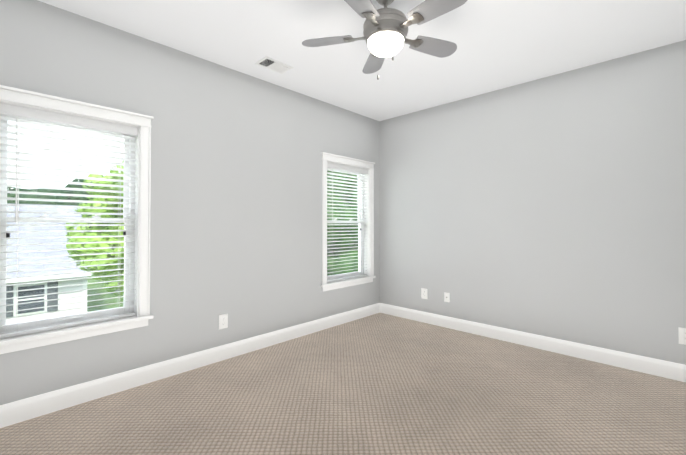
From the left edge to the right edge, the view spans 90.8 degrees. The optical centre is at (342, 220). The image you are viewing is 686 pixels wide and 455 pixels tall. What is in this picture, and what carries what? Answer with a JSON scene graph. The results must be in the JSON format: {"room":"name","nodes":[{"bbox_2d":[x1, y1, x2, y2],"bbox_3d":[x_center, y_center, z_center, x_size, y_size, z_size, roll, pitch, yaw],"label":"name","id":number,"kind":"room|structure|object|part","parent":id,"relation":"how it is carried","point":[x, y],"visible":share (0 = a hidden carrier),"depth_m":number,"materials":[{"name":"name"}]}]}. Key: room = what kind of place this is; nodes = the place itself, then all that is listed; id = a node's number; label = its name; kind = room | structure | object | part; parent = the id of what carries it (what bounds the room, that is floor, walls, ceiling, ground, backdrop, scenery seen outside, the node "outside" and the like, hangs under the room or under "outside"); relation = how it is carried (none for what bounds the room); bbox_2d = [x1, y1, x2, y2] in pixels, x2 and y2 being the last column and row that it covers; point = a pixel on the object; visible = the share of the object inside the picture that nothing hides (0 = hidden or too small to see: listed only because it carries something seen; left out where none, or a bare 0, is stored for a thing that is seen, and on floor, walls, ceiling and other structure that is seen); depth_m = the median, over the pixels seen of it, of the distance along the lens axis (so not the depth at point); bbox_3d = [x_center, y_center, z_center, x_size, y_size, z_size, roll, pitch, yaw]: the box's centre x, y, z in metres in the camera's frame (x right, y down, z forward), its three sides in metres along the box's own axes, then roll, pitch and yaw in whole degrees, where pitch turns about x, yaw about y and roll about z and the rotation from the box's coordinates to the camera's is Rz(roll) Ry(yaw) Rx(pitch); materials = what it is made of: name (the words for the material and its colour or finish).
{"room":"empty bedroom","nodes":[
{"label":"empty bedroom","id":0,"kind":"room"},
{"bbox_2d":[0,0,379,404],"bbox_3d":[-1.023,-0.076,3.363,0.150,2.740,4.600,-1,-1,44],"label":"wall","id":1,"kind":"structure","parent":0,"point":[236,202],"depth_m":3.01,"materials":[{"name":"paint"}]},
{"bbox_2d":[0,85,153,353],"bbox_3d":[-1.936,-0.003,2.419,0.232,1.665,0.999,-1,-1,44],"label":"window unit","id":2,"kind":"structure","parent":1,"relation":"in","point":[45,323],"depth_m":2.49,"materials":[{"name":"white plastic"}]},
{"bbox_2d":[0,102,137,338],"bbox_3d":[-1.905,0.003,2.389,0.067,1.478,0.781,-1,-1,44],"label":"window blind","id":3,"kind":"object","parent":2,"relation":"attached to","point":[28,112],"visible":0.96,"depth_m":2.35,"materials":[{"name":"white plastic"}]},
{"bbox_2d":[0,303,379,427],"bbox_3d":[-0.964,1.226,3.292,0.015,0.136,4.300,-1,-1,44],"label":"baseboard","id":4,"kind":"structure","parent":1,"relation":"attached to","point":[18,411],"depth_m":2.71,"materials":[{"name":"paint"}]},
{"bbox_2d":[219,313,227,329],"bbox_3d":[-1.112,0.937,3.147,0.008,0.133,0.089,-1,-1,44],"label":"electrical outlet","id":5,"kind":"object","parent":1,"relation":"attached to","point":[223,321],"visible":1,"depth_m":3.14,"materials":[{"name":"white plastic"}]},
{"bbox_2d":[321,152,375,291],"bbox_3d":[0.025,0.018,4.448,0.232,1.665,1.004,-1,-1,44],"label":"window unit","id":6,"kind":"structure","parent":1,"relation":"in","point":[344,275],"depth_m":4.56,"materials":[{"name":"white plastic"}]},
{"bbox_2d":[327,162,367,282],"bbox_3d":[0.056,0.023,4.419,0.067,1.478,0.786,-1,-1,44],"label":"window blind","id":7,"kind":"object","parent":6,"relation":"attached to","point":[363,171],"visible":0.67,"depth_m":4.42,"materials":[{"name":"white plastic"}]},
{"bbox_2d":[0,313,685,454],"bbox_3d":[0.272,1.342,2.098,3.750,0.120,4.600,-1,-1,44],"label":"floor","id":8,"kind":"structure","parent":0,"point":[380,384],"depth_m":2.34,"materials":[{"name":"carpet"}]},
{"bbox_2d":[38,0,685,120],"bbox_3d":[0.272,-1.518,2.126,3.750,0.120,4.600,-1,-1,44],"label":"ceiling","id":9,"kind":"structure","parent":0,"point":[501,44],"depth_m":2.70,"materials":[{"name":"paint"}]},
{"bbox_2d":[255,56,292,73],"bbox_3d":[-0.641,-1.442,3.153,0.190,0.013,0.300,-1,-1,44],"label":"ceiling vent","id":10,"kind":"object","parent":9,"relation":"in","point":[273,65],"visible":1,"depth_m":3.14,"materials":[{"name":"white metal"}]},
{"bbox_2d":[302,0,466,79],"bbox_3d":[0.291,-1.163,2.143,1.052,0.591,1.075,-1,-1,44],"label":"fan","id":11,"kind":"object","parent":9,"relation":"hanging from","point":[385,31],"visible":1,"depth_m":2.09,"materials":[{"name":"grey metal"}]},
{"bbox_3d":[0.274,-1.112,2.175,0.236,0.091,0.236,-1,-1,44],"label":"globe","id":12,"kind":"part","parent":11,"relation":"part of","materials":[{"name":"white glass"}]},
{"bbox_2d":[379,40,685,364],"bbox_3d":[1.817,-0.072,3.712,3.450,2.740,0.150,-1,-1,44],"label":"wall","id":13,"kind":"structure","parent":0,"point":[553,206],"depth_m":3.35,"materials":[{"name":"paint"}]},
{"bbox_2d":[421,288,427,298],"bbox_3d":[1.044,0.936,4.340,0.089,0.133,0.008,-1,-1,44],"label":"electrical outlet","id":14,"kind":"object","parent":13,"relation":"attached to","point":[424,293],"visible":1,"depth_m":4.34,"materials":[{"name":"white plastic"}]},
{"bbox_2d":[444,292,449,301],"bbox_3d":[1.264,0.934,4.122,0.070,0.115,0.015,-1,-1,44],"label":"outlet","id":15,"kind":"object","parent":13,"relation":"attached to","point":[446,297],"visible":1,"depth_m":4.12,"materials":[{"name":"white plastic"}]},
{"bbox_2d":[380,303,685,381],"bbox_3d":[1.760,1.229,3.640,3.420,0.136,0.015,-1,-1,44],"label":"baseboard","id":16,"kind":"structure","parent":13,"relation":"attached to","point":[658,367],"depth_m":3.33,"materials":[{"name":"paint"}]},
{"bbox_2d":[678,327,685,344],"bbox_3d":[2.741,0.926,2.700,0.089,0.133,0.008,-1,-1,44],"label":"electrical outlet","id":17,"kind":"object","parent":13,"relation":"attached to","point":[682,335],"visible":1,"depth_m":2.71,"materials":[{"name":"white plastic"}]},
{"label":"outside","id":18,"kind":"structure","parent":0,"visible":0},
{"bbox_2d":[87,265,122,311],"bbox_3d":[-17.333,5.151,43.891,200.000,0.300,280.000,-1,-1,44],"label":"lawn","id":19,"kind":"structure","parent":18,"point":[103,296],"depth_m":21.03,"materials":[{"name":"green plant"}]},
{"bbox_2d":[6,203,96,323],"bbox_3d":[-20.884,1.882,13.564,11.980,5.630,16.300,-1,-1,44],"label":"house","id":20,"kind":"structure","parent":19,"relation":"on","point":[45,284],"depth_m":14.69,"materials":[{"name":"white"}]},
{"bbox_2d":[7,176,122,228],"bbox_3d":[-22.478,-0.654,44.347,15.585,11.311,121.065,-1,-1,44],"label":"tree","id":21,"kind":"object","parent":19,"relation":"on","point":[49,196],"depth_m":33.53,"materials":[{"name":"green plant"}]},
{"bbox_2d":[65,161,123,295],"bbox_3d":[-5.636,1.405,10.291,4.501,6.509,4.484,-1,-1,44],"label":"tree","id":22,"kind":"object","parent":19,"relation":"on","point":[85,257],"depth_m":8.86,"materials":[{"name":"green plant"}]},
{"bbox_2d":[327,171,357,275],"bbox_3d":[0.145,0.910,12.678,5.985,7.548,7.088,-1,-1,44],"label":"tree","id":23,"kind":"object","parent":19,"relation":"on","point":[355,267],"depth_m":9.72,"materials":[{"name":"green plant"}]}
]}

